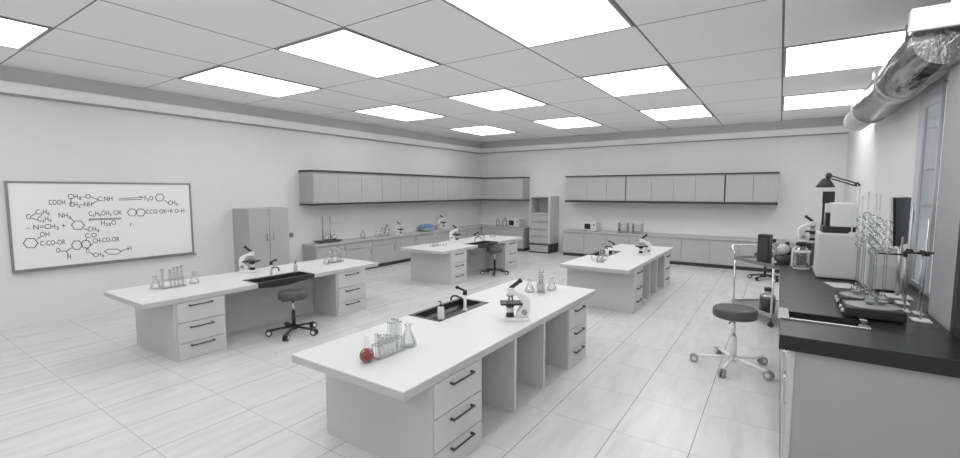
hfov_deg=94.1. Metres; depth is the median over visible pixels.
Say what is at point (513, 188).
upper cabinet
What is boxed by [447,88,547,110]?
recessed light
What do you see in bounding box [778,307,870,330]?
sink
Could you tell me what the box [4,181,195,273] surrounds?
whiteboard
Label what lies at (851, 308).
hot plate
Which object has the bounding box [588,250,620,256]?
sink
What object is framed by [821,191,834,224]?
screen
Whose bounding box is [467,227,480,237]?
base cabinet
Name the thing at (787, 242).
bottle
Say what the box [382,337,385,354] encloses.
test tube
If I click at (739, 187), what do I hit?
upper cabinet
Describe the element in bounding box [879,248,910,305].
stand
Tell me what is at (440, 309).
soap dispenser
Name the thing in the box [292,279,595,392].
countertop
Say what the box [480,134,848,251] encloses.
wall
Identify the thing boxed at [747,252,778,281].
stool
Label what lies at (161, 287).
test tube rack
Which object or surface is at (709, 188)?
upper cabinet
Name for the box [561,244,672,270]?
countertop
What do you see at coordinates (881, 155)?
wall
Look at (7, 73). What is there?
trim
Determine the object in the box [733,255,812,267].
shelf
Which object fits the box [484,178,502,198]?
upper cabinet
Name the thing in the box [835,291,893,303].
hot plate
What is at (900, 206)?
monitor
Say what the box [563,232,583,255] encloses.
base cabinet
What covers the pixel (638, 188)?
upper cabinet
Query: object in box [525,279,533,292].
flask
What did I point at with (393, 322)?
test tube
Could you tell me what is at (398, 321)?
test tube
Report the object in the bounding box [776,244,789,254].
flask
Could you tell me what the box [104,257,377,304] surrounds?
countertop
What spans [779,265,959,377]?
countertop
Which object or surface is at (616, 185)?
upper cabinet
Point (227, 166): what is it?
wall
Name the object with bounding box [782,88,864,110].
recessed light
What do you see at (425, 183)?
upper cabinet
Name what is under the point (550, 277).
flask
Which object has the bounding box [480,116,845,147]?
trim
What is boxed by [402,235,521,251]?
countertop
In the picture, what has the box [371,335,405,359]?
test tube rack
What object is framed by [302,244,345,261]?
base cabinet
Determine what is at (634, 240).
base cabinet
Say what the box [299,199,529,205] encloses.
strip
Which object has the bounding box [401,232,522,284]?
lab bench
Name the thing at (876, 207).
flask
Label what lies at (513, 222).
oven
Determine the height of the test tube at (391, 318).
0.244 m
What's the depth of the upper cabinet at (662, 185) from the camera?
12.48 m
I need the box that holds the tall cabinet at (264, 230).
[232,207,289,271]
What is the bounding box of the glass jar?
[791,241,810,269]
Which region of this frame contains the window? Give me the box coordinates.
[906,81,946,293]
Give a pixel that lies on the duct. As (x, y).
(932, 47)
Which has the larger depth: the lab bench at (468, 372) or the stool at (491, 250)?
the stool at (491, 250)
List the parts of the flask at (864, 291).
flask bulb, stem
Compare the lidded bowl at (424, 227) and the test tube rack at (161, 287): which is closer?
the test tube rack at (161, 287)
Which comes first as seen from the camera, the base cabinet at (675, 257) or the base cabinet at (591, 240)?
the base cabinet at (675, 257)
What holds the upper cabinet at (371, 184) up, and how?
attached to the wall at (227, 166)
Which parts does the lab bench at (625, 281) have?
drawer, drawer, drawer, panel, drawer, drawer, drawer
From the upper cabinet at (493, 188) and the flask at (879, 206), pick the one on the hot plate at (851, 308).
the flask at (879, 206)
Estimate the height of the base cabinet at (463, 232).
0.735 m
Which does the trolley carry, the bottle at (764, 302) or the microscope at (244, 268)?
the bottle at (764, 302)
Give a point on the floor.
(83, 386)
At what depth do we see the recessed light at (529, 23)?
4.55 m
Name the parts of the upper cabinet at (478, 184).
door, door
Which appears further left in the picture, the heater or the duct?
the heater
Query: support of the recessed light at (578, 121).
in the ceiling
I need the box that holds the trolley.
[731,244,812,326]
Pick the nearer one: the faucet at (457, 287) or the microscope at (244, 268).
the faucet at (457, 287)
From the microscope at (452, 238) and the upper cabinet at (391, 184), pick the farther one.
the upper cabinet at (391, 184)
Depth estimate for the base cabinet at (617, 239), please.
13.05 m
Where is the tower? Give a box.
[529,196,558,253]
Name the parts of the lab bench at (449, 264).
drawer, drawer, drawer, panel, drawer, drawer, drawer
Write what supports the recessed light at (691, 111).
in the ceiling
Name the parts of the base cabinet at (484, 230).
drawer, door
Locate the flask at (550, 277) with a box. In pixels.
[547,277,555,290]
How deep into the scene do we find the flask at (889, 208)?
3.69 m
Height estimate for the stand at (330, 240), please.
0.620 m
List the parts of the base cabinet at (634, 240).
drawer, door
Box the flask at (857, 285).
[850,196,865,293]
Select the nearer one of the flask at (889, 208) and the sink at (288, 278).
the flask at (889, 208)
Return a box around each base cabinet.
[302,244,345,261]
[346,240,372,269]
[372,238,395,267]
[395,235,415,263]
[416,233,434,244]
[436,231,449,241]
[453,229,466,238]
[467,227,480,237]
[481,227,501,235]
[502,228,529,250]
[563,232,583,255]
[584,233,606,255]
[606,234,629,247]
[630,235,654,245]
[655,237,681,264]
[681,238,709,266]
[709,240,739,269]
[739,241,770,272]
[771,243,795,272]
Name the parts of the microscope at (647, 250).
arm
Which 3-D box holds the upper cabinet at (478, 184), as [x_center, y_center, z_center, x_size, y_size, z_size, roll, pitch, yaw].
[-0.254,-1.401,15.630,0.522,0.720,0.695,3,6,34]
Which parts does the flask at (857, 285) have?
flask bulb, stem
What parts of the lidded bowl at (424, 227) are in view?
lid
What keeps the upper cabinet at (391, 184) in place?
attached to the wall at (227, 166)
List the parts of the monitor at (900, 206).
stand post, casing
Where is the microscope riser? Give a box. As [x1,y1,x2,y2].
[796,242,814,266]
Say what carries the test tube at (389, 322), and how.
in the test tube rack at (379, 356)
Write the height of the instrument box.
0.460 m
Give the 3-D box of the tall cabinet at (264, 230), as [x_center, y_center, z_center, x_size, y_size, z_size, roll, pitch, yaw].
[-4.515,0.391,9.289,0.635,1.650,0.850,3,6,34]
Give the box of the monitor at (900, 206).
[879,197,913,300]
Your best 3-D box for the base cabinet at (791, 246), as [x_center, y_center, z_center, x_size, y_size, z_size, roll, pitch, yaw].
[7.639,0.699,11.082,0.683,0.735,0.763,3,6,34]
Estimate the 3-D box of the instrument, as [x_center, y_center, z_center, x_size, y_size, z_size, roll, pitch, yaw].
[4.423,0.315,5.482,0.497,0.545,0.515,3,6,34]
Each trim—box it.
[0,65,479,147]
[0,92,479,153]
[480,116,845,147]
[480,132,848,153]
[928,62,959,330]
[950,223,959,339]
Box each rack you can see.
[159,278,185,288]
[328,255,343,262]
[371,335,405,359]
[537,280,544,293]
[618,223,628,232]
[632,223,642,232]
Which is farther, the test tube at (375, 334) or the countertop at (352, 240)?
the countertop at (352, 240)
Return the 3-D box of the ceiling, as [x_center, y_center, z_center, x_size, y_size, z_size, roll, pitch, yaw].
[-0.689,-2.328,5.916,10.880,0.120,18.560,3,6,34]
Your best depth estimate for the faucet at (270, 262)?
6.52 m
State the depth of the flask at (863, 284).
4.11 m
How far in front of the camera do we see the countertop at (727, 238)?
12.28 m
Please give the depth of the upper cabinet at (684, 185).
12.17 m
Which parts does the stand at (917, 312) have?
plate, rod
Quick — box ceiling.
[0,0,950,142]
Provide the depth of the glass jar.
6.06 m
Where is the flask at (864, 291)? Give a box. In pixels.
[863,194,878,294]
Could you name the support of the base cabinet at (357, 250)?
on the floor
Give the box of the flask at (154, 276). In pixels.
[150,276,160,288]
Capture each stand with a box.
[313,216,342,243]
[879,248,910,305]
[902,203,913,312]
[902,219,932,323]
[911,248,933,315]
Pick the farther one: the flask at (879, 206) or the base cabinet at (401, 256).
the base cabinet at (401, 256)
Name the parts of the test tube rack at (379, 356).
plate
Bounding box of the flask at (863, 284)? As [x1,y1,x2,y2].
[856,192,871,291]
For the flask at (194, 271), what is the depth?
6.00 m
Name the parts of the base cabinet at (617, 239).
drawer, door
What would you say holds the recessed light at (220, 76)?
in the ceiling
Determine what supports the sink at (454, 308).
in the lab bench at (468, 372)
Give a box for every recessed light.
[0,16,52,49]
[178,66,321,97]
[275,28,441,77]
[353,105,445,120]
[442,0,633,47]
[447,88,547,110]
[449,125,516,134]
[532,116,601,128]
[580,64,688,96]
[638,104,712,120]
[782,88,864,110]
[783,29,910,76]
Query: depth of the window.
4.69 m
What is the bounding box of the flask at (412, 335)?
[400,323,416,348]
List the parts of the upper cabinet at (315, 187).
door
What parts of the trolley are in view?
post, push handle, post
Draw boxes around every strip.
[298,170,529,178]
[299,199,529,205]
[565,172,779,176]
[565,200,777,204]
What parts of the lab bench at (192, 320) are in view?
drawer, handle, drawer, handle, drawer, handle, panel, drawer, drawer, drawer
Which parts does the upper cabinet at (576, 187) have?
door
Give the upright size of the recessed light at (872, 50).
0.012 m
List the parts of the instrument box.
panel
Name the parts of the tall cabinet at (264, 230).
door, door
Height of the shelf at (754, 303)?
0.050 m
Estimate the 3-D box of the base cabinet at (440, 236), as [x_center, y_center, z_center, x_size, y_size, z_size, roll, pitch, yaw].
[-1.344,0.439,14.142,0.533,0.735,0.840,3,6,34]
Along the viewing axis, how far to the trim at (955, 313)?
3.29 m
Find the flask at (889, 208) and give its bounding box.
[876,198,893,304]
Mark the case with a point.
(765, 241)
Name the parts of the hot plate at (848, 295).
hot plate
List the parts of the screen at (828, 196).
arm, panel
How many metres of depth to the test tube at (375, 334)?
3.32 m
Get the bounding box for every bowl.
[418,224,434,231]
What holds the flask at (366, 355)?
on the lab bench at (468, 372)
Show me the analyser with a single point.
(838, 219)
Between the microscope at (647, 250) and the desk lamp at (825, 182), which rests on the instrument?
the desk lamp at (825, 182)
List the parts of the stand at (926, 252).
clamp arm, plate, rod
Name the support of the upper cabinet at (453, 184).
attached to the wall at (227, 166)
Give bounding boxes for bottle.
[759,287,775,312]
[785,241,791,263]
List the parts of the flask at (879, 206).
flask bulb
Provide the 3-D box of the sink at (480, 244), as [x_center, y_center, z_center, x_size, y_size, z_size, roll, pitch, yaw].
[0.028,0.376,10.759,0.400,0.096,0.880,3,6,34]
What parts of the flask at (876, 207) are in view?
flask bulb, stem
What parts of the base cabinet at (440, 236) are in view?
drawer, door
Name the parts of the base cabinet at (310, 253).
door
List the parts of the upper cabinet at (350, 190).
door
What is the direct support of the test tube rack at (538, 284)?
on the lab bench at (468, 372)
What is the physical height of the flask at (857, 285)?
0.890 m
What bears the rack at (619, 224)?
on the countertop at (727, 238)
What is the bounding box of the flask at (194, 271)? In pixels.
[189,271,199,283]
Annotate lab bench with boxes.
[104,257,377,361]
[292,279,595,457]
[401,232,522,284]
[560,241,672,313]
[778,265,959,457]
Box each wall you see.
[0,95,479,330]
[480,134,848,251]
[844,72,948,296]
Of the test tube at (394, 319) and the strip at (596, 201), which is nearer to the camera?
the test tube at (394, 319)
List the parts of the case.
plate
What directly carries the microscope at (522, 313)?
on the lab bench at (468, 372)
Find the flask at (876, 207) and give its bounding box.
[863,200,880,303]
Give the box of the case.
[757,234,772,263]
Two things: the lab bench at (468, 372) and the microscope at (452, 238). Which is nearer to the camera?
the lab bench at (468, 372)
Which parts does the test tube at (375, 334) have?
glass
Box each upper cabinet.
[299,172,338,203]
[338,173,361,202]
[361,174,381,201]
[381,174,400,201]
[400,175,417,200]
[417,176,432,200]
[433,177,447,200]
[447,177,460,199]
[460,178,472,199]
[472,178,483,198]
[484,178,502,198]
[503,178,529,199]
[566,177,587,199]
[588,176,606,200]
[606,176,626,200]
[626,176,651,200]
[651,175,673,200]
[673,175,695,201]
[695,174,725,201]
[725,174,753,201]
[753,173,778,202]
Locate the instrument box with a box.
[858,243,903,291]
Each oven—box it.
[508,218,523,227]
[583,221,599,231]
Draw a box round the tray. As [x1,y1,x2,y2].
[14,253,195,273]
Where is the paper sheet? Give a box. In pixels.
[824,282,859,288]
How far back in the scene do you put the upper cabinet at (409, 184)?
12.60 m
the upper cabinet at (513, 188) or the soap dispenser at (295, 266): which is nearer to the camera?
the soap dispenser at (295, 266)
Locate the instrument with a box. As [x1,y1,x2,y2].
[813,230,871,279]
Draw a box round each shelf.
[731,299,778,316]
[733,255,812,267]
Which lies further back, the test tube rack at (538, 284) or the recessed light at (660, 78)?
the recessed light at (660, 78)
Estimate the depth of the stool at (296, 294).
6.20 m
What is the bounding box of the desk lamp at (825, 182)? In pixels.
[816,173,860,233]
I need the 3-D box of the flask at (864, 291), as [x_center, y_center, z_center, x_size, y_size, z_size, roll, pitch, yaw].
[3.508,0.144,3.996,0.082,0.910,0.082,-3,6,-32]
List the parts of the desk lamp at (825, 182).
lamp shade, arm, arm, post, post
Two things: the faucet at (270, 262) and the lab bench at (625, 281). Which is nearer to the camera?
the faucet at (270, 262)
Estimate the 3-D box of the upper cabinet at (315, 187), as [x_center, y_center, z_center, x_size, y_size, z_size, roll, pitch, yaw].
[-3.743,-0.960,10.435,0.520,0.720,0.695,3,6,34]
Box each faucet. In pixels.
[269,259,279,275]
[450,286,466,310]
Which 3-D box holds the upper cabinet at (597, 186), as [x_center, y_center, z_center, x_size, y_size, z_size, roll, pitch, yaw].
[3.674,-1.240,13.727,0.578,0.720,0.520,3,6,34]
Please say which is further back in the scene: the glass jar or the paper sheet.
the glass jar
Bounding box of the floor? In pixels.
[0,250,784,457]
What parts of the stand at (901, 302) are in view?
clamp arm, plate, rod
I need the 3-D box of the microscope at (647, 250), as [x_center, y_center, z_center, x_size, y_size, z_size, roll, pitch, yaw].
[3.189,0.299,8.716,0.287,0.410,0.150,0,5,0]
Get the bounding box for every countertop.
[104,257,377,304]
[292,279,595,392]
[302,224,529,246]
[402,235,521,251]
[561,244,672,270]
[563,229,796,243]
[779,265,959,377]
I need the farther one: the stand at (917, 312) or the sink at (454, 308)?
the sink at (454, 308)
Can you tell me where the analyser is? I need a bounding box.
[820,202,856,232]
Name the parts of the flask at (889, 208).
flask bulb, stem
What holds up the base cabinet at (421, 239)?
on the floor
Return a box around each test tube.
[374,333,377,355]
[378,334,381,355]
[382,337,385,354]
[386,334,389,352]
[387,321,390,350]
[390,322,393,351]
[391,318,394,348]
[394,319,397,349]
[398,321,401,347]
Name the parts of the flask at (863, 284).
flask bulb, stem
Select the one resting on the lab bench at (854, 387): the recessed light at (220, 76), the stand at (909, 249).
the stand at (909, 249)
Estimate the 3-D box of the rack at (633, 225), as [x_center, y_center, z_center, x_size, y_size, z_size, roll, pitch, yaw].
[4.609,-0.022,13.084,0.260,0.280,0.240,3,6,34]
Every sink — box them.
[242,271,314,287]
[409,298,488,321]
[466,241,497,247]
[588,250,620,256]
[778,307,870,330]
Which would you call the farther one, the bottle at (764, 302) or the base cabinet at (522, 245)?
the base cabinet at (522, 245)
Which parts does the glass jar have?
handle, glass, lid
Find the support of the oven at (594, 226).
on the countertop at (727, 238)
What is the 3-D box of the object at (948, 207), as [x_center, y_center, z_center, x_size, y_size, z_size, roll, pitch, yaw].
[3.789,-0.177,3.503,0.160,3.760,0.640,3,6,34]
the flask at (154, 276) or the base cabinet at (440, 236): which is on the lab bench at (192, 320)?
the flask at (154, 276)
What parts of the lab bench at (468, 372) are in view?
drawer, drawer, drawer, handle, handle, handle, panel, drawer, drawer, drawer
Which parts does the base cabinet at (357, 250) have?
drawer, door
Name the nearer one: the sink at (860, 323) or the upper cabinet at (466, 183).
the sink at (860, 323)
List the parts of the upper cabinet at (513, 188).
door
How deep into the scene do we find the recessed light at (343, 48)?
5.76 m
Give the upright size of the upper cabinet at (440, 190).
0.720 m
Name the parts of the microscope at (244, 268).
arm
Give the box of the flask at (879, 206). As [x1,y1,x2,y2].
[867,195,883,300]
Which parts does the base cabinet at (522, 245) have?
drawer, door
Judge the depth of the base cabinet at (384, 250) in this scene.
11.91 m
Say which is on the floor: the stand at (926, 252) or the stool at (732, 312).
the stool at (732, 312)
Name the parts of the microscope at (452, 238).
arm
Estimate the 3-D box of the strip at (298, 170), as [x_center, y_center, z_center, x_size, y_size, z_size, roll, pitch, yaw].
[-1.225,-1.541,12.782,2.055,0.039,7.495,3,6,34]
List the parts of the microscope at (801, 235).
arm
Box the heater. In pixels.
[774,254,790,264]
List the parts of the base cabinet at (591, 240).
drawer, door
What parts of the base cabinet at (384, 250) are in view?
drawer, door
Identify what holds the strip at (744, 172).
attached to the wall at (802, 162)
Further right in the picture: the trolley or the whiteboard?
the trolley
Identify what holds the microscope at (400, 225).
on the countertop at (352, 240)
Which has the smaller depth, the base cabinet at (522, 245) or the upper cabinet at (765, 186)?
the upper cabinet at (765, 186)
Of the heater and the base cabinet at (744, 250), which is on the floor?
the base cabinet at (744, 250)
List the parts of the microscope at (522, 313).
arm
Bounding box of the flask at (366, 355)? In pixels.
[359,348,373,362]
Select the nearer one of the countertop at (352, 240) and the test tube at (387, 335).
the test tube at (387, 335)
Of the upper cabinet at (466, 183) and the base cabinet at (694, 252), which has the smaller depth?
the base cabinet at (694, 252)
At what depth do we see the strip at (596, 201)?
12.31 m
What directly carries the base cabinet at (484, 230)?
on the floor
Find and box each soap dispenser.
[293,261,297,271]
[437,301,443,319]
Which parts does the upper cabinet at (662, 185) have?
door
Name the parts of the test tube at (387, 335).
glass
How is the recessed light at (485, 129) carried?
in the ceiling
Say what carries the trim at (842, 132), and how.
attached to the wall at (802, 162)
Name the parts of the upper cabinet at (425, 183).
door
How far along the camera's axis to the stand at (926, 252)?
3.60 m
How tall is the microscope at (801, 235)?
0.410 m
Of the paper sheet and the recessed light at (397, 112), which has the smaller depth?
the paper sheet
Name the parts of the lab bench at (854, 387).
handle, handle, door, door, corner post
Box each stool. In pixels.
[265,288,317,340]
[480,247,508,275]
[690,303,774,379]
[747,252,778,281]
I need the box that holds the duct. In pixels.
[844,0,959,130]
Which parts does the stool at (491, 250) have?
seat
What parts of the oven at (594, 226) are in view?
door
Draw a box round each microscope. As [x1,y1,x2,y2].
[239,245,260,272]
[394,222,403,234]
[437,215,445,227]
[449,225,460,240]
[500,278,529,320]
[635,234,650,254]
[797,215,815,242]
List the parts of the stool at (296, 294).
seat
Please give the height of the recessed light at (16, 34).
0.012 m
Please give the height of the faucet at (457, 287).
0.254 m
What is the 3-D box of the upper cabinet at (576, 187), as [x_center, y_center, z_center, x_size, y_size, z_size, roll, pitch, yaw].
[3.133,-1.270,14.086,0.718,0.720,0.522,3,6,34]
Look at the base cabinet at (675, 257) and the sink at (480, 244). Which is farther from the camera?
the base cabinet at (675, 257)
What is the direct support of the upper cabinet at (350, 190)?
attached to the wall at (227, 166)
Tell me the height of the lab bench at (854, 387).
0.970 m
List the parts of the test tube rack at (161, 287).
plate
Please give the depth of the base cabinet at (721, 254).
11.55 m
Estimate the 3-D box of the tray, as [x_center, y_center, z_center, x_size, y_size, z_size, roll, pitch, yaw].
[-6.071,0.554,7.477,0.075,0.012,2.435,3,6,34]
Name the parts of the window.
glass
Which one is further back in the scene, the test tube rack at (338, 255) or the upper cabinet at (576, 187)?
the upper cabinet at (576, 187)
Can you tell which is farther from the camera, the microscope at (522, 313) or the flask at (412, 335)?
the microscope at (522, 313)
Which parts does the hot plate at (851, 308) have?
hot plate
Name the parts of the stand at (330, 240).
plate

